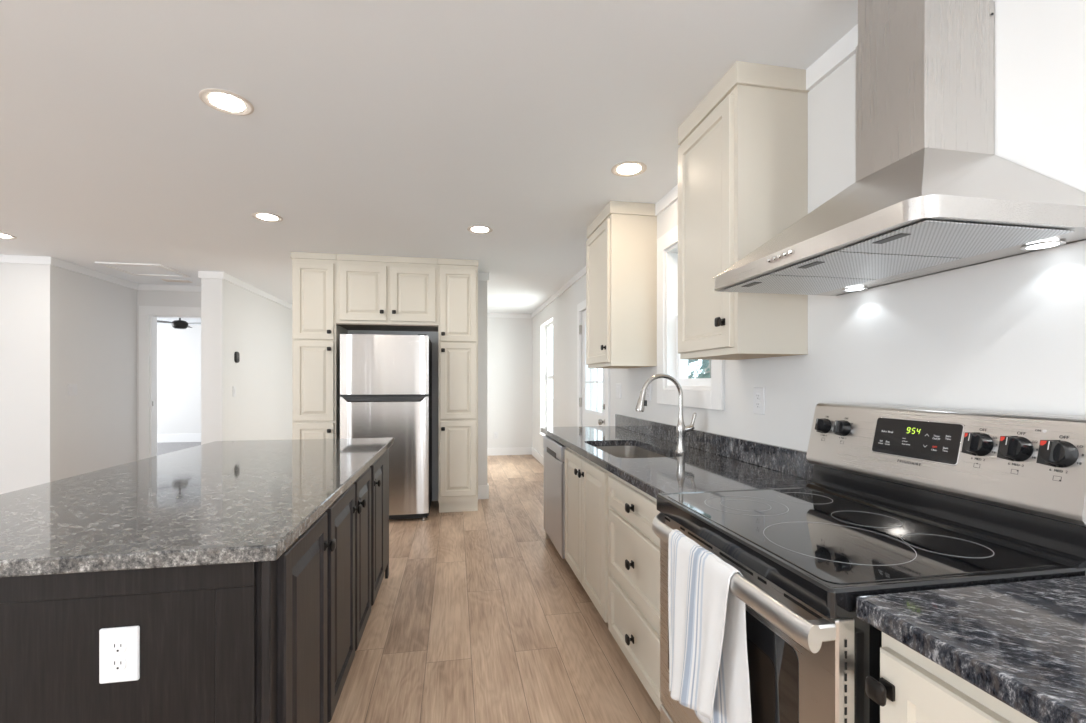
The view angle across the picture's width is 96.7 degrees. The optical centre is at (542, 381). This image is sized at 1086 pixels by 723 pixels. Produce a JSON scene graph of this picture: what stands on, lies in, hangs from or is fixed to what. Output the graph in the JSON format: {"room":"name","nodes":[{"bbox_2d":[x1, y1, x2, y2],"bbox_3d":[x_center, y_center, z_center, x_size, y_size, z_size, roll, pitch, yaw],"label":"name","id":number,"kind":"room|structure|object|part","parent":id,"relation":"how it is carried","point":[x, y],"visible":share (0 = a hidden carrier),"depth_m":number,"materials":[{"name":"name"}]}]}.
{"room":"kitchen","nodes":[
{"label":"kitchen","id":0,"kind":"room"},
{"bbox_2d":[0,263,136,493],"bbox_3d":[-6.927,0.040,4.943,4.143,2.500,1.304,0,0,-10],"label":"wall","id":1,"kind":"structure","parent":0,"point":[60,327],"depth_m":4.83,"materials":[{"name":"white paint"}]},
{"bbox_2d":[0,255,585,317],"bbox_3d":[-4.311,-1.172,5.401,9.254,0.074,4.826,0,0,-10],"label":"trim","id":2,"kind":"structure","parent":1,"relation":"attached to","point":[18,259],"depth_m":5.61,"materials":[{"name":"white paint"}]},
{"bbox_2d":[137,290,200,460],"bbox_3d":[-4.522,0.040,6.105,1.246,2.500,0.120,0,0,-10],"label":"wall","id":3,"kind":"structure","parent":0,"point":[144,297],"depth_m":6.00,"materials":[{"name":"white paint"}]},
{"bbox_2d":[139,306,200,459],"bbox_3d":[-4.487,0.175,6.102,1.020,2.230,0.139,0,0,-10],"label":"door frame","id":4,"kind":"structure","parent":3,"relation":"in","point":[148,315],"depth_m":5.97,"materials":[{"name":"white paint"}]},
{"bbox_2d":[157,325,200,433],"bbox_3d":[-7.346,0.040,10.381,5.270,2.500,0.140,0,0,-10],"label":"wall","id":5,"kind":"structure","parent":0,"point":[178,350],"depth_m":10.24,"materials":[{"name":"white paint"}]},
{"bbox_2d":[157,433,200,442],"bbox_3d":[-7.346,1.188,10.300,5.040,0.177,0.018,0,0,-10],"label":"baseboard","id":6,"kind":"structure","parent":5,"relation":"attached to","point":[161,438],"depth_m":10.22,"materials":[{"name":"white paint"}]},
{"bbox_2d":[201,278,291,444],"bbox_3d":[-3.884,0.040,6.667,0.210,2.500,2.790,0,0,-10],"label":"wall","id":7,"kind":"structure","parent":0,"point":[234,318],"depth_m":5.85,"materials":[{"name":"white paint"}]},
{"bbox_2d":[233,386,235,396],"bbox_3d":[-3.577,0.110,5.599,0.009,0.122,0.078,0,0,-10],"label":"light switch","id":8,"kind":"object","parent":7,"relation":"attached to","point":[234,387],"visible":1,"depth_m":5.59,"materials":[{"name":"white plastic"}]},
{"bbox_2d":[234,352,239,362],"bbox_3d":[-3.579,-0.290,5.650,0.023,0.130,0.090,0,0,-10],"label":"thermostat","id":9,"kind":"object","parent":7,"relation":"attached to","point":[236,354],"visible":1,"depth_m":5.63,"materials":[{"name":"black plastic"}]},
{"bbox_2d":[157,442,659,722],"bbox_3d":[-3.986,1.334,3.339,9.355,0.112,15.000,0,0,-10],"label":"floor","id":10,"kind":"structure","parent":0,"point":[478,616],"depth_m":2.49,"materials":[{"name":"brown wood"}]},
{"bbox_2d":[0,448,388,722],"bbox_3d":[-1.190,0.852,2.117,0.818,0.876,2.127,0,0,-10],"label":"kitchen island","id":11,"kind":"object","parent":10,"relation":"on","point":[277,641],"visible":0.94,"depth_m":1.12,"materials":[{"name":"brown wood"}]},
{"bbox_2d":[99,626,139,683],"bbox_3d":[-0.952,0.613,1.083,0.078,0.122,0.008,0,0,-10],"label":"wall outlet","id":12,"kind":"object","parent":11,"relation":"attached to","point":[119,647],"visible":1,"depth_m":1.08,"materials":[{"name":"white plastic"}]},
{"bbox_2d":[110,658,125,670],"bbox_3d":[-0.951,0.632,1.080,0.032,0.027,0.002,0,0,-10],"label":"receptacle","id":13,"kind":"object","parent":12,"relation":"attached to","point":[116,664],"depth_m":1.08,"materials":[{"name":"white plastic"}]},
{"bbox_2d":[110,641,125,653],"bbox_3d":[-0.951,0.594,1.080,0.032,0.027,0.002,0,0,-10],"label":"receptacle","id":14,"kind":"object","parent":12,"relation":"attached to","point":[116,647],"depth_m":1.08,"materials":[{"name":"white plastic"}]},
{"bbox_3d":[-1.040,0.802,1.071,0.738,0.776,0.014,0,0,-10],"label":"panel","id":15,"kind":"part","parent":11,"relation":"part of","materials":[{"name":"brown wood"}]},
{"bbox_2d":[0,438,393,577],"bbox_3d":[-1.350,0.395,2.094,1.095,0.038,2.195,0,0,-10],"label":"island countertop","id":16,"kind":"structure","parent":11,"relation":"on","point":[217,502],"depth_m":1.46,"materials":[{"name":"grey stone"}]},
{"bbox_3d":[-0.658,0.852,1.153,0.022,0.876,0.026,0,0,-10],"label":"corner post","id":17,"kind":"part","parent":11,"relation":"part of","materials":[{"name":"brown wood"}]},
{"bbox_3d":[-0.686,0.792,1.397,0.019,0.725,0.405,0,0,-10],"label":"door","id":18,"kind":"part","parent":11,"relation":"part of","materials":[{"name":"brown wood"}]},
{"bbox_3d":[-0.690,0.530,1.567,0.032,0.037,0.037,0,0,-10],"label":"knob","id":19,"kind":"part","parent":11,"relation":"part of","materials":[{"name":"brown metal"}]},
{"bbox_3d":[-0.850,0.802,2.196,0.018,0.776,2.094,0,0,-10],"label":"frame","id":20,"kind":"part","parent":11,"relation":"part of","materials":[{"name":"brown wood"}]},
{"bbox_3d":[-0.766,0.792,1.838,0.019,0.725,0.408,0,0,-10],"label":"door","id":21,"kind":"part","parent":11,"relation":"part of","materials":[{"name":"brown wood"}]},
{"bbox_3d":[-0.771,0.530,2.009,0.032,0.037,0.037,0,0,-10],"label":"knob","id":22,"kind":"part","parent":11,"relation":"part of","materials":[{"name":"brown metal"}]},
{"bbox_3d":[-0.841,0.792,2.251,0.019,0.725,0.360,0,0,-10],"label":"door","id":23,"kind":"part","parent":11,"relation":"part of","materials":[{"name":"brown wood"}]},
{"bbox_3d":[-0.790,0.530,2.113,0.032,0.037,0.037,0,0,-10],"label":"knob","id":24,"kind":"part","parent":11,"relation":"part of","materials":[{"name":"brown metal"}]},
{"bbox_3d":[-0.920,0.792,2.683,0.019,0.725,0.390,0,0,-10],"label":"door","id":25,"kind":"part","parent":11,"relation":"part of","materials":[{"name":"brown wood"}]},
{"bbox_3d":[-0.866,0.530,2.531,0.032,0.037,0.037,0,0,-10],"label":"knob","id":26,"kind":"part","parent":11,"relation":"part of","materials":[{"name":"brown metal"}]},
{"bbox_2d":[291,252,347,439],"bbox_3d":[-2.191,0.040,4.756,0.400,2.499,0.567,0,0,-10],"label":"pantry cabinet","id":27,"kind":"object","parent":10,"relation":"on","point":[316,395],"visible":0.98,"depth_m":4.51,"materials":[{"name":"beige paint"}]},
{"bbox_3d":[-2.144,-0.757,4.519,0.351,0.715,0.019,0,0,-10],"label":"door","id":28,"kind":"part","parent":27,"relation":"part of","materials":[{"name":"beige paint"}]},
{"bbox_3d":[-2.144,-0.010,4.519,0.351,0.750,0.019,0,0,-10],"label":"door","id":29,"kind":"part","parent":27,"relation":"part of","materials":[{"name":"beige paint"}]},
{"bbox_3d":[-2.144,0.753,4.519,0.351,0.743,0.019,0,0,-10],"label":"door","id":30,"kind":"part","parent":27,"relation":"part of","materials":[{"name":"beige paint"}]},
{"bbox_2d":[340,334,431,520],"bbox_3d":[-1.509,0.422,4.758,0.778,1.734,0.758,0,0,-10],"label":"refrigerator","id":31,"kind":"object","parent":10,"relation":"on","point":[386,380],"visible":0.78,"depth_m":4.43,"materials":[{"name":"grey metal"}]},
{"bbox_3d":[-1.450,0.677,4.435,0.778,1.085,0.054,0,0,-10],"label":"fridge door","id":32,"kind":"part","parent":31,"relation":"part of","materials":[{"name":"silver metal"}]},
{"bbox_3d":[-1.450,-0.159,4.435,0.778,0.546,0.054,0,0,-10],"label":"freezer door","id":33,"kind":"part","parent":31,"relation":"part of","materials":[{"name":"silver metal"}]},
{"bbox_2d":[437,258,477,512],"bbox_3d":[-0.881,0.040,4.994,0.401,2.499,0.567,0,0,-10],"label":"pantry cabinet","id":34,"kind":"object","parent":10,"relation":"on","point":[457,278],"visible":1,"depth_m":4.75,"materials":[{"name":"beige paint"}]},
{"bbox_3d":[-0.835,-0.757,4.757,0.352,0.715,0.019,0,0,-10],"label":"door","id":35,"kind":"part","parent":34,"relation":"part of","materials":[{"name":"beige paint"}]},
{"bbox_3d":[-0.835,-0.010,4.757,0.352,0.750,0.019,0,0,-10],"label":"door","id":36,"kind":"part","parent":34,"relation":"part of","materials":[{"name":"beige paint"}]},
{"bbox_3d":[-0.835,0.753,4.757,0.352,0.743,0.019,0,0,-10],"label":"door","id":37,"kind":"part","parent":34,"relation":"part of","materials":[{"name":"beige paint"}]},
{"bbox_2d":[543,435,565,558],"bbox_3d":[0.373,0.856,3.681,0.636,0.868,0.692,0,0,-10],"label":"dishwasher","id":38,"kind":"object","parent":10,"relation":"on","point":[554,451],"visible":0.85,"depth_m":3.50,"materials":[{"name":"grey"}]},
{"bbox_3d":[0.080,0.491,3.628,0.036,0.108,0.690,0,0,-10],"label":"control panel","id":39,"kind":"part","parent":38,"relation":"part of","materials":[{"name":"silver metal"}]},
{"bbox_2d":[565,447,610,622],"bbox_3d":[0.517,0.852,2.867,0.660,0.875,0.945,0,0,-10],"label":"base cabinet","id":40,"kind":"object","parent":10,"relation":"on","point":[587,506],"visible":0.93,"depth_m":2.69,"materials":[{"name":"beige paint"}]},
{"bbox_3d":[0.194,0.818,3.034,0.019,0.735,0.440,0,0,-10],"label":"door","id":41,"kind":"part","parent":40,"relation":"part of","materials":[{"name":"beige paint"}]},
{"bbox_3d":[0.216,0.530,2.769,0.032,0.037,0.037,0,0,-10],"label":"knob","id":42,"kind":"part","parent":40,"relation":"part of","materials":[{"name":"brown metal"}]},
{"bbox_3d":[0.274,0.818,2.596,0.019,0.735,0.440,0,0,-10],"label":"door","id":43,"kind":"part","parent":40,"relation":"part of","materials":[{"name":"beige paint"}]},
{"bbox_2d":[541,426,811,498],"bbox_3d":[0.521,0.395,2.866,0.654,0.038,2.447,0,0,-10],"label":"countertop","id":44,"kind":"structure","parent":40,"relation":"on","point":[694,470],"depth_m":2.15,"materials":[{"name":"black stone"}]},
{"bbox_2d":[595,446,665,457],"bbox_3d":[0.486,0.511,2.755,0.407,0.194,0.775,0,0,-10],"label":"sink","id":45,"kind":"object","parent":44,"relation":"in","point":[617,451],"visible":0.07,"depth_m":3.12,"materials":[{"name":"silver metal"}]},
{"bbox_2d":[635,374,696,452],"bbox_3d":[0.656,0.166,2.579,0.338,0.420,0.057,0,0,-10],"label":"kitchen faucet","id":46,"kind":"object","parent":44,"relation":"on","point":[681,428],"visible":1,"depth_m":2.58,"materials":[{"name":"silver metal"}]},
{"bbox_3d":[0.788,0.218,2.592,0.072,0.110,0.036,0,0,10],"label":"handle","id":47,"kind":"part","parent":46,"relation":"part of","materials":[{"name":"silver metal"}]},
{"bbox_2d":[608,473,661,710],"bbox_3d":[0.669,0.852,2.031,0.660,0.875,0.747,0,0,-10],"label":"base cabinet","id":48,"kind":"object","parent":10,"relation":"on","point":[633,546],"visible":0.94,"depth_m":1.99,"materials":[{"name":"beige paint"}]},
{"bbox_3d":[0.357,1.065,1.996,0.032,0.037,0.037,0,0,-10],"label":"knob","id":49,"kind":"part","parent":48,"relation":"part of","materials":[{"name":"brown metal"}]},
{"bbox_3d":[0.357,0.755,1.996,0.032,0.037,0.037,0,0,-10],"label":"knob","id":50,"kind":"part","parent":48,"relation":"part of","materials":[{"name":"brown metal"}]},
{"bbox_3d":[0.357,0.521,1.996,0.032,0.037,0.037,0,0,-10],"label":"knob","id":51,"kind":"part","parent":48,"relation":"part of","materials":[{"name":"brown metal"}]},
{"bbox_3d":[0.386,0.755,1.981,0.019,0.286,0.700,0,0,-10],"label":"drawer","id":52,"kind":"part","parent":48,"relation":"part of","materials":[{"name":"beige paint"}]},
{"bbox_3d":[0.386,0.521,1.981,0.019,0.138,0.700,0,0,-10],"label":"drawer","id":53,"kind":"part","parent":48,"relation":"part of","materials":[{"name":"beige paint"}]},
{"bbox_3d":[0.386,1.065,1.981,0.019,0.254,0.700,0,0,-10],"label":"drawer","id":54,"kind":"part","parent":48,"relation":"part of","materials":[{"name":"beige paint"}]},
{"bbox_2d":[652,403,1085,722],"bbox_3d":[0.750,0.681,1.272,0.748,1.216,0.766,0,0,-10],"label":"electric range","id":55,"kind":"object","parent":10,"relation":"on","point":[898,499],"visible":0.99,"depth_m":1.09,"materials":[{"name":"silver metal"}]},
{"bbox_3d":[0.470,1.150,1.226,0.036,0.180,0.751,0,0,-10],"label":"storage drawer","id":56,"kind":"part","parent":55,"relation":"part of","materials":[{"name":"silver metal"}]},
{"bbox_2d":[668,529,751,722],"bbox_3d":[0.395,0.649,1.194,0.072,0.469,0.335,0,0,-10],"label":"kitchen towel","id":57,"kind":"object","parent":55,"relation":"hanging from","point":[709,669],"visible":0.98,"depth_m":1.16,"materials":[{"name":"fabric"}]},
{"bbox_3d":[0.425,0.443,1.196,0.082,0.048,0.732,0,0,-10],"label":"oven handle","id":58,"kind":"part","parent":55,"relation":"part of","materials":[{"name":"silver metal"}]},
{"bbox_3d":[0.470,0.736,1.226,0.036,0.632,0.751,0,0,-10],"label":"oven door","id":59,"kind":"part","parent":55,"relation":"part of","materials":[{"name":"silver metal"}]},
{"bbox_3d":[0.448,0.723,1.237,0.001,0.265,0.450,0,0,-10],"label":"glass","id":60,"kind":"part","parent":55,"relation":"part of","materials":[{"name":"black glass"}]},
{"bbox_3d":[0.941,0.149,1.632,0.044,0.051,0.050,0,0,-10],"label":"range knob","id":61,"kind":"part","parent":55,"relation":"part of","materials":[{"name":"black plastic"}]},
{"bbox_3d":[0.956,0.149,1.552,0.044,0.051,0.050,0,0,-10],"label":"range knob","id":62,"kind":"part","parent":55,"relation":"part of","materials":[{"name":"black plastic"}]},
{"bbox_2d":[657,487,1085,618],"bbox_3d":[0.725,0.392,1.272,0.582,0.052,0.755,0,0,-10],"label":"cooktop","id":63,"kind":"object","parent":55,"relation":"in","point":[825,548],"depth_m":1.08,"materials":[{"name":"black glass"}]},
{"bbox_3d":[1.054,0.179,1.332,0.128,0.213,0.757,0,0,-10],"label":"control panel","id":64,"kind":"part","parent":55,"relation":"part of","materials":[{"name":"silver metal"}]},
{"bbox_3d":[1.040,0.149,1.175,0.014,0.057,0.034,0,0,-10],"label":"dial plate","id":65,"kind":"part","parent":55,"relation":"part of","materials":[{"name":"black plastic"}]},
{"bbox_3d":[1.029,0.149,1.150,0.046,0.056,0.056,0,0,-10],"label":"range knob","id":66,"kind":"part","parent":55,"relation":"part of","materials":[{"name":"black plastic"}]},
{"bbox_3d":[1.055,0.149,1.097,0.014,0.057,0.034,0,0,-10],"label":"dial plate","id":67,"kind":"part","parent":55,"relation":"part of","materials":[{"name":"black plastic"}]},
{"bbox_3d":[1.043,0.149,1.073,0.046,0.056,0.056,0,0,-10],"label":"range knob","id":68,"kind":"part","parent":55,"relation":"part of","materials":[{"name":"black plastic"}]},
{"bbox_3d":[1.068,0.149,1.021,0.014,0.057,0.034,0,0,-10],"label":"dial plate","id":69,"kind":"part","parent":55,"relation":"part of","materials":[{"name":"black plastic"}]},
{"bbox_3d":[1.057,0.149,0.997,0.046,0.056,0.056,0,0,-10],"label":"range knob","id":70,"kind":"part","parent":55,"relation":"part of","materials":[{"name":"black plastic"}]},
{"bbox_2d":[865,632,1037,722],"bbox_3d":[0.958,0.852,0.447,0.660,0.875,0.935,0,0,-10],"label":"base cabinet","id":71,"kind":"object","parent":10,"relation":"on","point":[911,687],"visible":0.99,"depth_m":0.77,"materials":[{"name":"beige paint"}]},
{"bbox_3d":[0.572,0.523,0.819,0.032,0.037,0.037,0,0,-10],"label":"knob","id":72,"kind":"part","parent":71,"relation":"part of","materials":[{"name":"brown metal"}]},
{"bbox_3d":[0.633,0.824,0.627,0.019,0.722,0.440,0,0,-10],"label":"door","id":73,"kind":"part","parent":71,"relation":"part of","materials":[{"name":"beige paint"}]},
{"bbox_2d":[856,576,1085,722],"bbox_3d":[0.958,0.395,0.448,0.662,0.038,0.938,0,0,-10],"label":"countertop","id":74,"kind":"structure","parent":71,"relation":"on","point":[1022,644],"depth_m":0.73,"materials":[{"name":"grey stone"}]},
{"bbox_2d":[348,280,486,500],"bbox_3d":[-1.512,0.040,5.234,1.802,2.500,0.120,0,0,-10],"label":"wall","id":75,"kind":"structure","parent":0,"point":[482,285],"depth_m":5.32,"materials":[{"name":"white paint"}]},
{"bbox_2d":[336,254,437,331],"bbox_3d":[-1.532,-0.878,4.876,0.943,0.664,0.567,0,0,-10],"label":"upper cabinet","id":76,"kind":"object","parent":75,"relation":"attached to","point":[376,293],"visible":1,"depth_m":4.64,"materials":[{"name":"beige paint"}]},
{"bbox_3d":[-1.712,-0.850,4.597,0.428,0.530,0.019,0,0,-10],"label":"door","id":77,"kind":"part","parent":76,"relation":"part of","materials":[{"name":"beige paint"}]},
{"bbox_3d":[-1.260,-0.850,4.680,0.428,0.530,0.019,0,0,-10],"label":"door","id":78,"kind":"part","parent":76,"relation":"part of","materials":[{"name":"beige paint"}]},
{"bbox_2d":[478,483,488,498],"bbox_3d":[-0.677,1.215,5.378,0.137,0.150,0.135,0,0,-10],"label":"baseboard","id":79,"kind":"structure","parent":75,"relation":"attached to","point":[483,490],"depth_m":5.32,"materials":[{"name":"white paint"}]},
{"bbox_2d":[478,272,488,282],"bbox_3d":[-1.502,-1.165,5.226,1.820,0.090,0.138,0,0,-10],"label":"trim","id":80,"kind":"structure","parent":75,"relation":"attached to","point":[484,276],"depth_m":5.31,"materials":[{"name":"white paint"}]},
{"bbox_2d":[0,0,857,324],"bbox_3d":[-3.982,-1.260,3.315,9.655,0.100,15.250,0,0,-10],"label":"ceiling","id":81,"kind":"structure","parent":0,"point":[398,128],"depth_m":2.23,"materials":[{"name":"white paint"}]},
{"bbox_2d":[0,233,16,238],"bbox_3d":[-4.487,-1.207,3.980,0.200,0.005,0.200,0,0,-10],"label":"recessed light","id":82,"kind":"object","parent":81,"relation":"in","point":[2,236],"visible":1,"depth_m":4.01,"materials":[{"name":"beige"}]},
{"bbox_2d":[95,262,189,277],"bbox_3d":[-4.270,-1.202,5.188,0.580,0.015,0.580,0,0,-10],"label":"attic hatch","id":83,"kind":"object","parent":81,"relation":"attached to","point":[135,269],"visible":1,"depth_m":5.17,"materials":[{"name":"white paint"}]},
{"bbox_3d":[-4.270,-1.207,5.188,0.478,0.004,0.478,0,0,-10],"label":"panel","id":84,"kind":"part","parent":83,"relation":"part of","materials":[{"name":"white paint"}]},
{"bbox_2d":[157,318,191,328],"bbox_3d":[-6.050,-1.052,8.221,1.154,0.314,1.165,0,0,-10],"label":"ceiling fan","id":85,"kind":"object","parent":81,"relation":"hanging from","point":[177,324],"visible":0.66,"depth_m":8.05,"materials":[{"name":"brown metal"}]},
{"bbox_3d":[-6.118,-0.968,8.135,0.230,0.145,0.230,0,0,-10],"label":"motor","id":86,"kind":"part","parent":85,"relation":"part of","materials":[{"name":"brown metal"}]},
{"bbox_2d":[160,279,193,282],"bbox_3d":[-4.351,-1.204,5.743,0.300,0.012,0.140,0,0,-10],"label":"ceiling vent","id":87,"kind":"object","parent":81,"relation":"in","point":[166,280],"visible":1,"depth_m":5.70,"materials":[{"name":"white metal"}]},
{"bbox_2d":[199,88,253,115],"bbox_3d":[-1.367,-1.207,2.089,0.200,0.005,0.200,0,0,-10],"label":"recessed light","id":88,"kind":"object","parent":81,"relation":"in","point":[224,101],"visible":1,"depth_m":2.08,"materials":[{"name":"beige"}]},
{"bbox_2d":[252,212,282,221],"bbox_3d":[-2.021,-1.207,3.540,0.200,0.005,0.200,0,0,-10],"label":"recessed light","id":89,"kind":"object","parent":81,"relation":"in","point":[269,217],"visible":1,"depth_m":3.54,"materials":[{"name":"beige"}]},
{"bbox_2d":[467,225,492,233],"bbox_3d":[-0.500,-1.207,3.829,0.200,0.005,0.200,0,0,-10],"label":"recessed light","id":90,"kind":"object","parent":81,"relation":"in","point":[478,229],"visible":1,"depth_m":3.83,"materials":[{"name":"beige"}]},
{"bbox_2d":[611,161,646,176],"bbox_3d":[0.488,-1.207,2.742,0.200,0.005,0.200,0,0,-10],"label":"recessed light","id":91,"kind":"object","parent":81,"relation":"in","point":[628,168],"visible":1,"depth_m":2.73,"materials":[{"name":"beige"}]},
{"bbox_2d":[487,317,531,447],"bbox_3d":[-2.037,0.040,8.345,4.025,2.500,0.150,0,0,-10],"label":"wall","id":92,"kind":"structure","parent":0,"point":[509,340],"depth_m":8.53,"materials":[{"name":"white paint"}]},
{"bbox_2d":[487,447,531,455],"bbox_3d":[-2.087,1.225,8.252,3.854,0.130,0.014,0,0,-10],"label":"baseboard","id":93,"kind":"structure","parent":92,"relation":"attached to","point":[517,450],"depth_m":8.52,"materials":[{"name":"white paint"}]},
{"bbox_2d":[532,0,1085,569],"bbox_3d":[0.958,0.040,2.716,0.150,2.500,12.000,0,0,-10],"label":"wall","id":94,"kind":"structure","parent":0,"point":[1008,334],"depth_m":1.36,"materials":[{"name":"white paint"}]},
{"bbox_2d":[532,447,543,465],"bbox_3d":[0.097,1.225,6.979,0.014,0.130,3.266,0,0,-10],"label":"baseboard","id":95,"kind":"structure","parent":94,"relation":"attached to","point":[537,455],"depth_m":7.88,"materials":[{"name":"white paint"}]},
{"bbox_2d":[539,322,552,435],"bbox_3d":[0.113,-0.035,7.299,0.170,1.748,0.998,0,0,-10],"label":"window","id":96,"kind":"structure","parent":94,"relation":"in","point":[550,325],"depth_m":7.75,"materials":[{"name":"white plastic"}]},
{"bbox_2d":[579,310,604,426],"bbox_3d":[0.493,0.260,4.829,0.120,2.049,0.919,0,0,-10],"label":"door","id":97,"kind":"structure","parent":94,"relation":"in","point":[590,417],"depth_m":5.10,"materials":[{"name":"white paint"}]},
{"bbox_3d":[0.543,0.367,4.431,0.075,0.066,0.066,0,0,-10],"label":"handle","id":98,"kind":"part","parent":97,"relation":"part of","materials":[{"name":"silver metal"}]},
{"bbox_2d":[577,300,609,426],"bbox_3d":[0.488,0.215,4.826,0.018,2.150,1.100,0,0,-10],"label":"trim","id":99,"kind":"structure","parent":94,"relation":"attached to","point":[581,306],"depth_m":5.28,"materials":[{"name":"white paint"}]},
{"bbox_2d":[616,384,620,397],"bbox_3d":[0.632,0.075,4.059,0.009,0.122,0.120,0,0,-10],"label":"light switch","id":100,"kind":"object","parent":94,"relation":"attached to","point":[618,386],"visible":1,"depth_m":4.04,"materials":[{"name":"white plastic"}]},
{"bbox_2d":[586,201,656,367],"bbox_3d":[0.541,-0.659,3.535,0.376,1.102,0.589,0,0,-10],"label":"upper cabinet","id":101,"kind":"object","parent":94,"relation":"attached to","point":[621,244],"visible":0.98,"depth_m":3.27,"materials":[{"name":"beige paint"}]},
{"bbox_3d":[0.395,-0.620,3.520,0.019,0.970,0.539,0,0,-10],"label":"door","id":102,"kind":"part","parent":101,"relation":"part of","materials":[{"name":"beige paint"}]},
{"bbox_2d":[646,384,650,400],"bbox_3d":[0.748,0.075,3.425,0.008,0.122,0.078,0,0,-10],"label":"wall outlet","id":103,"kind":"object","parent":94,"relation":"attached to","point":[648,390],"visible":0.93,"depth_m":3.41,"materials":[{"name":"white plastic"}]},
{"bbox_2d":[655,184,677,215],"bbox_3d":[0.854,-1.170,2.820,0.018,0.080,0.950,0,0,-10],"label":"trim","id":104,"kind":"structure","parent":94,"relation":"attached to","point":[671,196],"depth_m":3.10,"materials":[{"name":"white paint"}]},
{"bbox_2d":[657,225,723,409],"bbox_3d":[0.920,-0.407,2.872,0.168,1.105,0.800,0,0,-10],"label":"window","id":105,"kind":"structure","parent":94,"relation":"in","point":[706,393],"depth_m":3.14,"materials":[{"name":"white paint"}]},
{"bbox_3d":[0.930,-0.407,2.873,0.148,0.903,0.598,0,0,-10],"label":"frame","id":106,"kind":"part","parent":105,"relation":"part of","materials":[{"name":"white paint"}]},
{"bbox_3d":[0.935,-0.202,2.874,0.030,0.450,0.562,0,0,-10],"label":"sash","id":107,"kind":"part","parent":105,"relation":"part of","materials":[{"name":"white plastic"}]},
{"bbox_2d":[615,414,813,480],"bbox_3d":[0.837,0.324,2.904,0.020,0.104,2.407,0,0,-10],"label":"backsplash","id":108,"kind":"structure","parent":94,"relation":"attached to","point":[794,462],"depth_m":2.34,"materials":[{"name":"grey stone"}]},
{"bbox_2d":[678,61,808,359],"bbox_3d":[0.818,-0.659,2.082,0.351,1.102,0.490,0,0,-10],"label":"upper cabinet","id":109,"kind":"object","parent":94,"relation":"attached to","point":[743,149],"visible":1,"depth_m":1.87,"materials":[{"name":"beige paint"}]},
{"bbox_3d":[0.685,-0.620,2.069,0.019,0.970,0.440,0,0,-10],"label":"door","id":110,"kind":"part","parent":109,"relation":"part of","materials":[{"name":"beige paint"}]},
{"bbox_3d":[0.692,-0.235,1.890,0.032,0.037,0.037,0,0,-10],"label":"knob","id":111,"kind":"part","parent":109,"relation":"part of","materials":[{"name":"brown metal"}]},
{"bbox_2d":[753,387,764,414],"bbox_3d":[0.975,0.085,2.182,0.008,0.122,0.078,0,0,-10],"label":"wall outlet","id":112,"kind":"object","parent":94,"relation":"attached to","point":[758,392],"visible":1,"depth_m":2.17,"materials":[{"name":"white plastic"}]},
{"bbox_2d":[806,24,857,90],"bbox_3d":[1.479,-1.170,-0.612,0.018,0.080,5.066,0,0,-10],"label":"trim","id":113,"kind":"structure","parent":94,"relation":"attached to","point":[842,50],"depth_m":1.74,"materials":[{"name":"white paint"}]},
{"bbox_2d":[712,0,1085,295],"bbox_3d":[0.877,-0.757,1.318,0.508,0.903,0.765,0,0,-10],"label":"range hood","id":114,"kind":"object","parent":94,"relation":"attached to","point":[931,193],"visible":1,"depth_m":1.21,"materials":[{"name":"silver metal"}]},
{"label":"outside","id":115,"kind":"structure","parent":0,"visible":0},
{"bbox_2d":[550,399,601,426],"bbox_3d":[18.179,1.690,16.020,38.485,0.100,65.000,0,0,-10],"label":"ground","id":116,"kind":"structure","parent":115,"point":[551,400],"depth_m":31.05,"materials":[{"name":"white"}]},
{"bbox_2d":[688,359,710,377],"bbox_3d":[3.139,-0.336,8.308,2.260,3.981,2.355,0,0,-10],"label":"tree","id":117,"kind":"object","parent":116,"relation":"on","point":[705,363],"visible":0.02,"depth_m":8.79,"materials":[{"name":"green plant"}]},
{"bbox_2d":[690,365,709,377],"bbox_3d":[4.573,-0.896,12.646,3.010,5.102,3.071,0,0,-10],"label":"tree","id":118,"kind":"object","parent":116,"relation":"on","point":[706,370],"visible":0.02,"depth_m":12.66,"materials":[{"name":"green plant"}]}
]}

